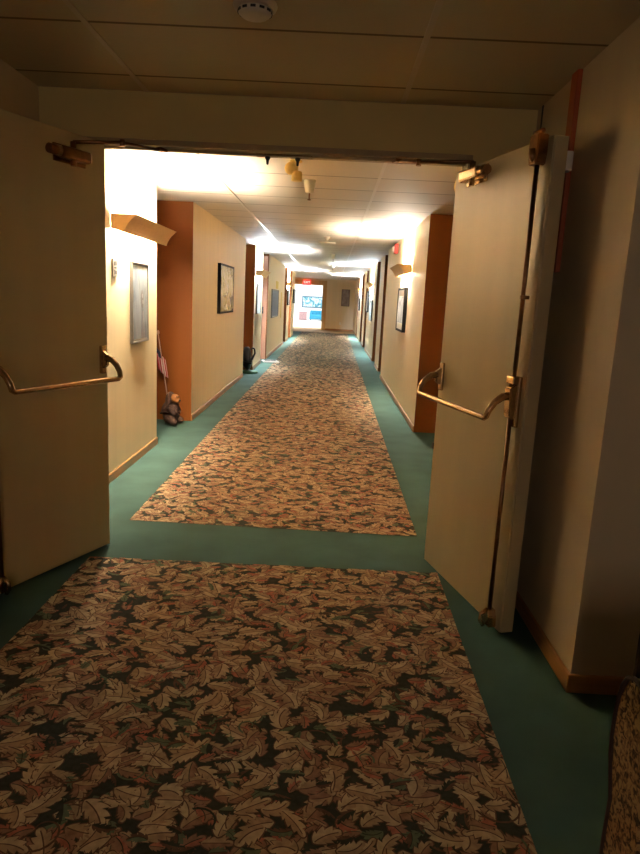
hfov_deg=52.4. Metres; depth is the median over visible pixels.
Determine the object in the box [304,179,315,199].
sprinkler
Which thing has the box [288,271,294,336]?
wall
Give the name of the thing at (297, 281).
door frame
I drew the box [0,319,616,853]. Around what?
floor
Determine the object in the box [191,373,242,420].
baseboard
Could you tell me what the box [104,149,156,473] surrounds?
wall
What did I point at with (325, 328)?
baseboard
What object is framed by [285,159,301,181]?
ceiling light
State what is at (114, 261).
wall plate
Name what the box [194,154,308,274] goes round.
trim
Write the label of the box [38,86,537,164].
wall
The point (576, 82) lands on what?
trim
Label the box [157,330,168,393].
flag
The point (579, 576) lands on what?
wall
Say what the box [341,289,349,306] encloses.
framed picture
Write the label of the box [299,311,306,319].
side table
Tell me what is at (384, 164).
trim
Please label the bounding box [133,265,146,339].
artwork
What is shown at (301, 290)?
wall
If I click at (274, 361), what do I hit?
newspaper
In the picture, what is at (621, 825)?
armchair
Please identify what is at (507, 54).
ceiling
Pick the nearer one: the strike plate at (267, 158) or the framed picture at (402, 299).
the strike plate at (267, 158)
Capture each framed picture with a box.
[130,261,148,343]
[217,263,233,313]
[255,283,261,313]
[287,289,289,304]
[292,289,295,302]
[302,296,321,307]
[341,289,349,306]
[358,297,360,310]
[365,291,369,311]
[369,300,372,320]
[395,287,407,332]
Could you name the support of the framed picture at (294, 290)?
attached to the wall at (292, 274)
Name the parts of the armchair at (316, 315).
seat, backrest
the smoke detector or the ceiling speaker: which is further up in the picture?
the smoke detector
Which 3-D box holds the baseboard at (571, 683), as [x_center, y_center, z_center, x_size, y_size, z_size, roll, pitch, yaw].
[1.095,0.879,3.141,0.254,0.075,1.274,3,11,0]
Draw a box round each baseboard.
[109,437,157,483]
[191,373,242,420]
[252,360,260,369]
[266,342,282,358]
[325,328,352,330]
[380,375,413,431]
[515,591,630,694]
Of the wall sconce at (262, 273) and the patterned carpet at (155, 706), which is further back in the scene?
the wall sconce at (262, 273)
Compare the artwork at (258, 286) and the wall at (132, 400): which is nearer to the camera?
the wall at (132, 400)
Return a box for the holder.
[565,151,573,172]
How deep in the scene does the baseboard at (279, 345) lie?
17.63 m
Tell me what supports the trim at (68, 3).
attached to the ceiling
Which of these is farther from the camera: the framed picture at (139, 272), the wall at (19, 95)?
the framed picture at (139, 272)
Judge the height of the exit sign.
0.320 m
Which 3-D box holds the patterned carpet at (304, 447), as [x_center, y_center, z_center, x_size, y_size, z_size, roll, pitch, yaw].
[-0.024,-1.790,16.623,2.030,0.005,25.450,3,11,0]
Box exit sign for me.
[303,278,310,284]
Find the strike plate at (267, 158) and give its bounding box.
[256,153,310,165]
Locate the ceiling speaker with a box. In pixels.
[318,236,335,243]
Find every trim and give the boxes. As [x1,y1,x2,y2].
[62,0,148,91]
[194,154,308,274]
[340,163,386,278]
[401,0,443,103]
[540,105,543,128]
[554,69,582,272]
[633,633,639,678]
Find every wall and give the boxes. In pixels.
[0,59,39,121]
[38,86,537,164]
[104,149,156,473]
[157,200,289,420]
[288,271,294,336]
[293,284,322,319]
[295,278,355,329]
[353,274,364,341]
[361,255,387,371]
[380,214,452,432]
[517,17,639,676]
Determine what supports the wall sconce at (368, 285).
attached to the wall at (374, 271)
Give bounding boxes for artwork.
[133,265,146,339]
[221,265,232,310]
[257,285,260,312]
[369,301,371,319]
[397,297,403,322]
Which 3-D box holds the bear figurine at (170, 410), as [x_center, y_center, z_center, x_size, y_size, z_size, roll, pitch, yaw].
[-1.644,-0.215,7.196,0.233,0.353,0.273,3,11,0]
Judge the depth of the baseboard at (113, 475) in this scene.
5.47 m
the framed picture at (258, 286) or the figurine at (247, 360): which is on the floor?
the figurine at (247, 360)
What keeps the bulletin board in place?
attached to the wall at (202, 348)
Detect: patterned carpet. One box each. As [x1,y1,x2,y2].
[0,556,536,853]
[130,331,416,536]
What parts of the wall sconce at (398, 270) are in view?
lamp shade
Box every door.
[0,109,167,594]
[260,256,267,358]
[392,128,568,632]
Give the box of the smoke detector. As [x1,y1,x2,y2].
[233,0,277,21]
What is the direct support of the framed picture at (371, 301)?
attached to the wall at (374, 271)
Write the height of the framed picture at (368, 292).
0.600 m
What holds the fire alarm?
attached to the wall at (408, 357)
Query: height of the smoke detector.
0.049 m
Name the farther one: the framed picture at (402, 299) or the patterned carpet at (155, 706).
the framed picture at (402, 299)
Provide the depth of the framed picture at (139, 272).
5.43 m
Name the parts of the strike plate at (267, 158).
plate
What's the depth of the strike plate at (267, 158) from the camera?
3.44 m
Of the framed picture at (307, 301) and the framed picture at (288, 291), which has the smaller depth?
the framed picture at (288, 291)
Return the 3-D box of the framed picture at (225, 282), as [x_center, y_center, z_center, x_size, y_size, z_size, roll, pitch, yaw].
[-1.354,-1.986,9.369,0.045,0.675,1.200,3,11,0]
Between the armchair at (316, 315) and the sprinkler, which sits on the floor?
the armchair at (316, 315)
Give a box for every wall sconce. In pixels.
[111,213,175,245]
[256,270,270,278]
[364,282,372,287]
[390,264,411,276]
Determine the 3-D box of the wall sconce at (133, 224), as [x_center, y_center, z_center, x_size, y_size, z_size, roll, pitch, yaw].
[-1.405,-1.590,5.290,0.189,0.129,1.228,3,11,0]
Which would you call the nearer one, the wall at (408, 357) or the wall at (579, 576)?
the wall at (579, 576)
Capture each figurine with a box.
[160,391,183,424]
[243,347,257,373]
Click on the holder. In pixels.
(570, 154)
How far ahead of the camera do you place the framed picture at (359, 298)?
24.78 m
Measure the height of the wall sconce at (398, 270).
0.129 m
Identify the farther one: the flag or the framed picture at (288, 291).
the framed picture at (288, 291)
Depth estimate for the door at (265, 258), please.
15.10 m
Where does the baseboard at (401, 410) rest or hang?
attached to the wall at (408, 357)
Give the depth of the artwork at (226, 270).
9.34 m
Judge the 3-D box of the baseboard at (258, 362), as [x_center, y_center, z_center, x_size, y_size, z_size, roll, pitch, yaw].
[-1.334,-1.312,13.699,0.012,0.070,1.458,3,11,0]
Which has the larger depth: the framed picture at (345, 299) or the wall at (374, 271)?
the framed picture at (345, 299)
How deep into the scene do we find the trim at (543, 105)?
3.24 m
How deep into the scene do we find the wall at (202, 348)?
7.93 m
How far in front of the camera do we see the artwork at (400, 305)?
9.24 m
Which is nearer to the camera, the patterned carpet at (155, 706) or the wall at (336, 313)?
the patterned carpet at (155, 706)
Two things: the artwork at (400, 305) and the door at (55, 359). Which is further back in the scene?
the artwork at (400, 305)
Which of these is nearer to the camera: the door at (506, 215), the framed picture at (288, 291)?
the door at (506, 215)
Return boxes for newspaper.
[261,360,278,362]
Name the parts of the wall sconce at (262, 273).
lamp shade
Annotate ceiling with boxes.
[0,0,639,280]
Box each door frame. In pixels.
[85,136,472,169]
[295,279,326,329]
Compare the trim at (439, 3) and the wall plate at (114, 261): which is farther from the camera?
the wall plate at (114, 261)
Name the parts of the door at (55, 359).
vertical rod, panel, closer arm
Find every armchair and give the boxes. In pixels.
[309,310,321,319]
[599,675,639,853]
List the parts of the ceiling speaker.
plate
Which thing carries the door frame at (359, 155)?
attached to the wall at (486, 134)
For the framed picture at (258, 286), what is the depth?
13.21 m
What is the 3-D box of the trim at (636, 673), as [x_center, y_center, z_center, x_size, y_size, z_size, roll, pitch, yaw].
[1.273,-0.048,2.388,0.018,2.200,0.170,3,11,0]
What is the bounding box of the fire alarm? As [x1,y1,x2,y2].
[392,244,398,253]
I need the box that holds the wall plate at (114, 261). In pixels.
[112,258,117,276]
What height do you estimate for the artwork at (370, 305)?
0.510 m
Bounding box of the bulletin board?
[271,289,278,317]

